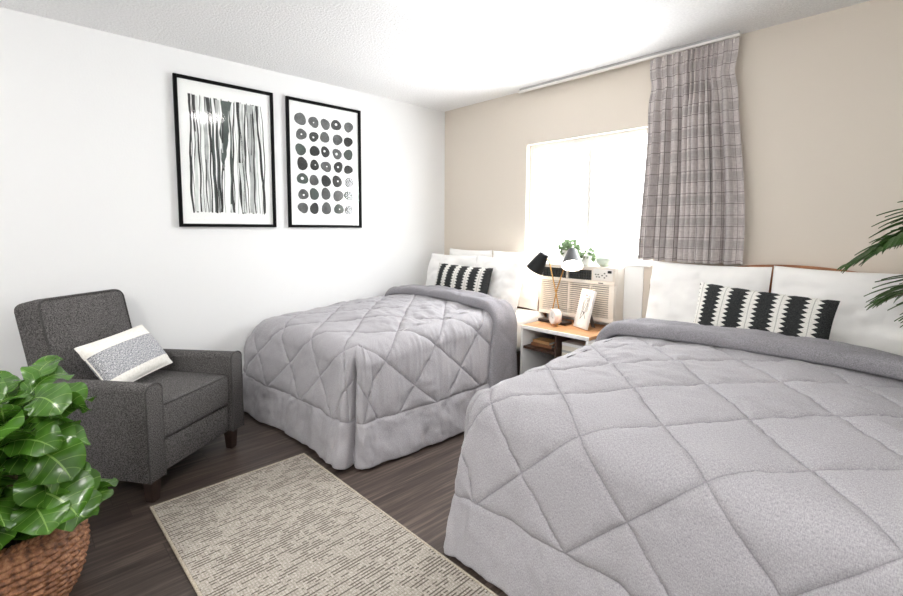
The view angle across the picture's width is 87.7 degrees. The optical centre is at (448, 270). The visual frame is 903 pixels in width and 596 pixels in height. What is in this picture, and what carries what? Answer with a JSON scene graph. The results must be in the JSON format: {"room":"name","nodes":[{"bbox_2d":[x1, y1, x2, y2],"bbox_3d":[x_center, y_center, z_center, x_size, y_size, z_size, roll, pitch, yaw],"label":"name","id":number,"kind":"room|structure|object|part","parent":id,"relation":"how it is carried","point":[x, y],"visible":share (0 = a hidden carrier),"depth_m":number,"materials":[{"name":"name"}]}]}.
{"room":"bedroom","nodes":[
{"label":"bedroom","id":0,"kind":"room"},
{"bbox_2d":[0,7,444,379],"bbox_3d":[-1.955,-0.206,3.034,5.380,2.440,0.140,-5,7,-43],"label":"wall","id":1,"kind":"structure","parent":0,"point":[89,192],"depth_m":2.99,"materials":[{"name":"white paint"}]},
{"bbox_2d":[172,73,276,226],"bbox_3d":[-1.529,-0.795,3.259,0.646,0.976,0.024,-5,7,-43],"label":"framed print","id":2,"kind":"object","parent":1,"relation":"attached to","point":[224,132],"visible":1,"depth_m":3.24,"materials":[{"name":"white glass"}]},
{"bbox_2d":[285,96,361,227],"bbox_3d":[-0.985,-0.838,3.767,0.646,0.976,0.024,-5,7,-43],"label":"framed print","id":3,"kind":"object","parent":1,"relation":"attached to","point":[324,184],"visible":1,"depth_m":3.75,"materials":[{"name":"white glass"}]},
{"bbox_2d":[69,411,507,595],"bbox_3d":[-0.291,1.230,1.372,5.380,0.100,5.030,-5,7,-43],"label":"floor","id":4,"kind":"structure","parent":0,"point":[128,553],"depth_m":2.25,"materials":[{"name":"brown wood"}]},
{"bbox_2d":[0,519,90,595],"bbox_3d":[-1.525,0.994,1.597,0.491,0.306,0.491,1,5,11],"label":"basket","id":5,"kind":"object","parent":4,"relation":"on","point":[51,564],"visible":0.55,"depth_m":1.52,"materials":[{"name":"brown wicker"}]},
{"bbox_2d":[0,355,118,549],"bbox_3d":[-1.464,0.716,1.569,0.624,0.799,0.638,-5,7,-43],"label":"fiddle leaf fig","id":6,"kind":"object","parent":5,"relation":"in","point":[47,482],"visible":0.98,"depth_m":1.52,"materials":[{"name":"plant"}]},
{"bbox_3d":[-1.490,0.699,1.566,0.254,0.536,0.254,-5,7,-43],"label":"stem","id":7,"kind":"part","parent":6,"relation":"part of","materials":[{"name":"green plant"}]},
{"bbox_2d":[14,289,243,502],"bbox_3d":[-1.732,0.596,2.555,0.886,0.933,0.685,1,5,12],"label":"armchair","id":8,"kind":"object","parent":4,"relation":"on","point":[136,431],"visible":0.77,"depth_m":2.37,"materials":[{"name":"grey fabric"}]},
{"bbox_3d":[-1.997,0.528,2.606,0.344,0.808,0.500,1,5,12],"label":"backrest","id":9,"kind":"part","parent":8,"relation":"part of","materials":[{"name":"grey fabric"}]},
{"bbox_3d":[-1.686,0.744,2.258,0.660,0.462,0.090,1,5,12],"label":"armrest","id":10,"kind":"part","parent":8,"relation":"part of","materials":[{"name":"grey fabric"}]},
{"bbox_2d":[74,324,172,381],"bbox_3d":[-1.709,0.454,2.502,0.207,0.250,0.453,0,5,2],"label":"throw pillow","id":11,"kind":"object","parent":8,"relation":"on","point":[130,355],"visible":0.94,"depth_m":2.42,"materials":[{"name":"white fabric"}]},
{"bbox_3d":[-1.411,1.037,2.235,0.056,0.116,0.056,1,5,12],"label":"leg","id":12,"kind":"part","parent":8,"relation":"part of","materials":[{"name":"brown wood"}]},
{"bbox_2d":[134,370,227,437],"bbox_3d":[-1.602,0.696,2.536,0.585,0.196,0.492,1,5,12],"label":"seat cushion","id":13,"kind":"object","parent":8,"relation":"on","point":[191,398],"depth_m":2.50,"materials":[{"name":"grey fabric"}]},
{"bbox_3d":[-1.640,0.870,2.560,0.630,0.157,0.492,1,5,12],"label":"seat rail","id":14,"kind":"part","parent":8,"relation":"part of","materials":[{"name":"grey fabric"}]},
{"bbox_3d":[-1.563,0.693,2.828,0.660,0.462,0.090,1,5,12],"label":"armrest","id":15,"kind":"part","parent":8,"relation":"part of","materials":[{"name":"grey fabric"}]},
{"bbox_3d":[-1.293,0.987,2.786,0.056,0.116,0.056,1,5,12],"label":"leg","id":16,"kind":"part","parent":8,"relation":"part of","materials":[{"name":"brown wood"}]},
{"bbox_2d":[150,453,497,595],"bbox_3d":[-0.432,1.139,1.737,0.765,0.011,1.950,-5,7,-44],"label":"rug","id":17,"kind":"object","parent":4,"relation":"on","point":[291,526],"visible":1,"depth_m":1.93,"materials":[{"name":"beige fabric"}]},
{"bbox_2d":[402,299,546,374],"bbox_3d":[-0.237,0.451,3.653,1.796,1.040,1.250,-5,7,-43],"label":"bed","id":18,"kind":"object","parent":4,"relation":"on","point":[524,315],"visible":0.02,"depth_m":3.60,"materials":[{"name":"fabric"}]},
{"bbox_2d":[243,284,517,469],"bbox_3d":[-0.501,0.580,3.360,1.542,0.817,1.456,-5,7,-43],"label":"comforter","id":19,"kind":"object","parent":18,"relation":"on","point":[344,380],"visible":0.96,"depth_m":2.90,"materials":[{"name":"grey fabric"}]},
{"bbox_2d":[426,253,476,285],"bbox_3d":[0.005,0.060,4.258,0.186,0.419,0.567,-5,7,-44],"label":"pillow","id":20,"kind":"object","parent":18,"relation":"on","point":[470,261],"visible":0.42,"depth_m":4.29,"materials":[{"name":"white fabric"}]},
{"bbox_2d":[435,263,492,293],"bbox_3d":[0.102,0.104,3.936,0.628,0.311,0.164,5,7,42],"label":"lumbar pillow","id":21,"kind":"object","parent":18,"relation":"on","point":[477,279],"visible":0.64,"depth_m":3.84,"materials":[{"name":"black fabric"}]},
{"bbox_2d":[449,248,491,266],"bbox_3d":[0.179,0.032,4.320,0.124,0.464,0.541,-4,7,-42],"label":"pillow","id":22,"kind":"object","parent":18,"relation":"on","point":[487,253],"visible":0.11,"depth_m":4.27,"materials":[{"name":"white fabric"}]},
{"bbox_3d":[-0.261,0.469,3.632,1.730,0.282,1.250,-5,7,-43],"label":"mattress","id":23,"kind":"part","parent":18,"relation":"part of","materials":[{"name":"white fabric"}]},
{"bbox_2d":[476,256,525,312],"bbox_3d":[0.389,0.099,3.843,0.203,0.418,0.532,-4,7,-39],"label":"pillow","id":24,"kind":"object","parent":18,"relation":"on","point":[507,276],"visible":0.62,"depth_m":3.69,"materials":[{"name":"white fabric"}]},
{"bbox_2d":[493,250,539,310],"bbox_3d":[0.548,0.069,3.928,0.128,0.464,0.512,-4,7,-39],"label":"pillow","id":25,"kind":"object","parent":18,"relation":"on","point":[529,292],"visible":0.39,"depth_m":3.78,"materials":[{"name":"white fabric"}]},
{"bbox_3d":[0.412,0.275,4.246,0.021,0.790,1.120,-5,7,-43],"label":"headboard","id":26,"kind":"part","parent":18,"relation":"part of","materials":[{"name":"white wood"}]},
{"bbox_2d":[520,318,605,374],"bbox_3d":[0.876,0.699,3.416,0.450,0.601,0.550,-5,7,-43],"label":"nightstand","id":27,"kind":"object","parent":4,"relation":"on","point":[531,356],"visible":0.28,"depth_m":3.41,"materials":[{"name":"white wood"}]},
{"bbox_3d":[0.695,0.663,3.608,0.450,0.516,0.018,-5,7,-43],"label":"panel","id":28,"kind":"part","parent":27,"relation":"part of","materials":[{"name":"white wood"}]},
{"bbox_2d":[523,337,554,354],"bbox_3d":[0.793,0.553,3.491,0.428,0.018,0.268,-5,7,-43],"label":"shelf","id":29,"kind":"object","parent":27,"relation":"attached to","point":[527,345],"depth_m":3.39,"materials":[{"name":"brown wood"}]},
{"bbox_2d":[531,342,553,348],"bbox_3d":[0.709,0.536,3.442,0.170,0.022,0.120,5,7,43],"label":"book","id":30,"kind":"object","parent":27,"relation":"on","point":[532,343],"visible":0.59,"depth_m":3.39,"materials":[{"name":"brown paper"}]},
{"bbox_2d":[533,337,554,345],"bbox_3d":[0.709,0.514,3.440,0.110,0.020,0.150,-4,7,-40],"label":"book","id":31,"kind":"object","parent":30,"relation":"on","point":[542,340],"visible":0.89,"depth_m":3.42,"materials":[{"name":"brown paper"}]},
{"bbox_2d":[527,248,582,325],"bbox_3d":[0.768,0.108,3.464,0.184,0.565,0.490,-5,7,-43],"label":"table lamp","id":32,"kind":"object","parent":27,"relation":"on","point":[572,261],"visible":0.99,"depth_m":3.49,"materials":[{"name":"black metal"}]},
{"bbox_3d":[0.674,-0.061,3.586,0.135,0.180,0.163,-5,7,-43],"label":"lamp shade","id":33,"kind":"part","parent":32,"relation":"part of","materials":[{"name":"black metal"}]},
{"bbox_3d":[0.785,0.138,3.510,0.009,0.458,0.149,-5,7,-43],"label":"arm","id":34,"kind":"part","parent":32,"relation":"part of","materials":[{"name":"gold metal"}]},
{"bbox_3d":[0.831,0.122,3.475,0.017,0.496,0.180,-4,7,-39],"label":"arm","id":35,"kind":"part","parent":32,"relation":"part of","materials":[{"name":"gold metal"}]},
{"bbox_3d":[0.877,-0.076,3.313,0.159,0.170,0.146,-5,7,-43],"label":"lamp shade","id":36,"kind":"part","parent":32,"relation":"part of","materials":[{"name":"white metal"}]},
{"bbox_3d":[0.878,-0.090,3.334,0.082,0.101,0.070,-5,7,-43],"label":"bulb","id":37,"kind":"part","parent":32,"relation":"part of","materials":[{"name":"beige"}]},
{"bbox_2d":[549,309,561,326],"bbox_3d":[0.769,0.336,3.397,0.056,0.124,0.112,-1,5,-13],"label":"alarm clock","id":38,"kind":"object","parent":27,"relation":"on","point":[555,316],"visible":1,"depth_m":3.36,"materials":[{"name":"pink plastic"}]},
{"bbox_2d":[573,289,596,329],"bbox_3d":[0.978,0.270,3.325,0.118,0.272,0.150,-1,5,-19],"label":"photo frame","id":39,"kind":"object","parent":27,"relation":"on","point":[583,316],"visible":1,"depth_m":3.32,"materials":[{"name":"white paper"}]},
{"bbox_3d":[1.058,0.700,3.221,0.450,0.516,0.018,-5,7,-43],"label":"panel","id":40,"kind":"part","parent":27,"relation":"part of","materials":[{"name":"white wood"}]},
{"bbox_3d":[0.911,0.581,3.244,0.160,0.030,0.200,-5,7,-44],"label":"book","id":41,"kind":"object","parent":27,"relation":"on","visible":0},
{"bbox_3d":[0.911,0.557,3.242,0.160,0.018,0.200,-4,7,-41],"label":"book","id":42,"kind":"object","parent":41,"relation":"on","visible":0},
{"bbox_2d":[562,345,578,351],"bbox_3d":[0.911,0.532,3.240,0.160,0.032,0.200,-5,7,-45],"label":"book","id":43,"kind":"object","parent":42,"relation":"on","point":[567,348],"visible":0.3,"depth_m":3.22,"materials":[{"name":"white paper"}]},
{"bbox_2d":[562,339,585,347],"bbox_3d":[0.911,0.505,3.237,0.160,0.020,0.200,-4,7,-42],"label":"book","id":44,"kind":"object","parent":43,"relation":"on","point":[575,343],"visible":0.55,"depth_m":3.23,"materials":[{"name":"white paper"}]},
{"bbox_2d":[734,264,855,292],"bbox_3d":[1.270,0.571,2.047,1.796,1.108,1.600,-5,7,-43],"label":"bed","id":45,"kind":"object","parent":4,"relation":"on","point":[767,265],"visible":0.07,"depth_m":2.61,"materials":[{"name":"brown wood"}]},
{"bbox_2d":[443,318,902,595],"bbox_3d":[0.998,0.729,1.812,1.483,0.817,1.742,-5,7,-43],"label":"comforter","id":46,"kind":"object","parent":45,"relation":"on","point":[650,457],"visible":1,"depth_m":1.49,"materials":[{"name":"grey fabric"}]},
{"bbox_2d":[645,261,771,322],"bbox_3d":[1.526,0.183,2.820,0.229,0.449,0.653,-5,7,-44],"label":"pillow","id":47,"kind":"object","parent":45,"relation":"on","point":[674,287],"visible":0.58,"depth_m":2.82,"materials":[{"name":"white fabric"}]},
{"bbox_2d":[693,282,839,339],"bbox_3d":[1.573,0.251,2.397,0.159,0.331,0.633,-4,7,-39],"label":"lumbar pillow","id":48,"kind":"object","parent":45,"relation":"on","point":[718,305],"visible":0.69,"depth_m":2.33,"materials":[{"name":"black fabric"}]},
{"bbox_2d":[771,266,902,355],"bbox_3d":[1.980,0.225,2.342,0.227,0.458,0.658,-4,7,-41],"label":"pillow","id":49,"kind":"object","parent":45,"relation":"on","point":[875,328],"visible":0.55,"depth_m":2.27,"materials":[{"name":"white fabric"}]},
{"bbox_2d":[836,201,902,327],"bbox_3d":[2.095,0.435,1.514,1.112,1.483,1.362,-5,7,-43],"label":"potted palm","id":50,"kind":"object","parent":4,"relation":"on","point":[887,241],"visible":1,"depth_m":1.83,"materials":[{"name":"green plant"}]},
{"bbox_2d":[0,0,870,111],"bbox_3d":[-0.277,-1.300,1.142,5.380,0.100,5.030,-5,7,-43],"label":"ceiling","id":51,"kind":"structure","parent":0,"point":[415,52],"depth_m":2.73,"materials":[{"name":"white paint"}]},
{"bbox_2d":[518,30,740,93],"bbox_3d":[1.124,-1.419,3.278,0.028,0.031,1.607,-5,7,-43],"label":"track","id":52,"kind":"object","parent":51,"relation":"attached to","point":[735,34],"visible":1,"depth_m":3.12,"materials":[{"name":"white plastic"}]},
{"bbox_2d":[637,37,744,264],"bbox_3d":[1.507,-0.708,2.922,0.096,1.312,0.635,-5,7,-43],"label":"curtain","id":53,"kind":"object","parent":52,"relation":"hanging from","point":[693,206],"visible":1,"depth_m":2.88,"materials":[{"name":"grey fabric"}]},
{"bbox_2d":[444,0,902,317],"bbox_3d":[1.629,-0.186,3.041,0.140,2.440,4.750,-5,7,-43],"label":"wall","id":54,"kind":"structure","parent":0,"point":[820,96],"depth_m":2.63,"materials":[{"name":"beige paint"}]},
{"bbox_2d":[539,262,624,322],"bbox_3d":[0.980,0.148,3.530,0.152,0.390,0.630,-5,7,-43],"label":"air conditioner","id":55,"kind":"object","parent":54,"relation":"attached to","point":[607,281],"visible":0.78,"depth_m":3.42,"materials":[{"name":"white plastic"}]},
{"bbox_2d":[557,238,581,259],"bbox_3d":[0.923,-0.153,3.598,0.173,0.195,0.207,-5,7,-43],"label":"potted plant","id":56,"kind":"object","parent":55,"relation":"on","point":[567,243],"visible":0.71,"depth_m":3.57,"materials":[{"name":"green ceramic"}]},
{"bbox_3d":[0.924,-0.108,3.597,0.122,0.105,0.122,-5,7,-43],"label":"pot","id":57,"kind":"part","parent":56,"relation":"part of","materials":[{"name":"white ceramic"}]},
{"bbox_2d":[541,280,608,317],"bbox_3d":[0.933,0.199,3.502,0.027,0.221,0.568,-5,7,-43],"label":"grille","id":58,"kind":"object","parent":55,"relation":"attached to","point":[569,291],"depth_m":3.51,"materials":[{"name":"white plastic"}]},
{"bbox_2d":[579,247,595,264],"bbox_3d":[1.019,-0.111,3.471,0.123,0.134,0.150,-5,7,-43],"label":"potted plant","id":59,"kind":"object","parent":55,"relation":"on","point":[590,256],"visible":0.92,"depth_m":3.44,"materials":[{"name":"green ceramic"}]},
{"bbox_3d":[1.019,-0.079,3.469,0.068,0.070,0.068,-5,7,-43],"label":"pot","id":60,"kind":"part","parent":59,"relation":"part of","materials":[{"name":"white ceramic"}]},
{"bbox_3d":[1.083,0.030,3.306,0.004,0.078,0.150,-5,7,-43],"label":"control panel","id":61,"kind":"part","parent":55,"relation":"part of","materials":[{"name":"white plastic"}]},
{"bbox_2d":[596,256,613,265],"bbox_3d":[1.121,-0.069,3.373,0.124,0.070,0.124,-5,7,-43],"label":"bowl","id":62,"kind":"object","parent":55,"relation":"on","point":[601,260],"visible":1,"depth_m":3.33,"materials":[{"name":"white ceramic"}]},
{"bbox_2d":[529,128,653,264],"bbox_3d":[1.086,-0.544,3.608,0.060,0.945,1.106,-5,7,-43],"label":"window","id":63,"kind":"structure","parent":54,"relation":"in","point":[591,141],"depth_m":3.62,"materials":[{"name":"white plastic"}]},
{"bbox_2d":[547,261,643,324],"bbox_3d":[0.999,0.206,3.638,0.012,0.545,1.016,-5,7,-43],"label":"trim","id":64,"kind":"structure","parent":54,"relation":"attached to","point":[633,276],"depth_m":3.31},
{"bbox_2d":[547,258,652,266],"bbox_3d":[1.023,-0.071,3.621,0.068,0.016,1.086,-5,7,-43],"label":"trim","id":65,"kind":"structure","parent":54,"relation":"attached to","point":[550,259],"depth_m":3.35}
]}

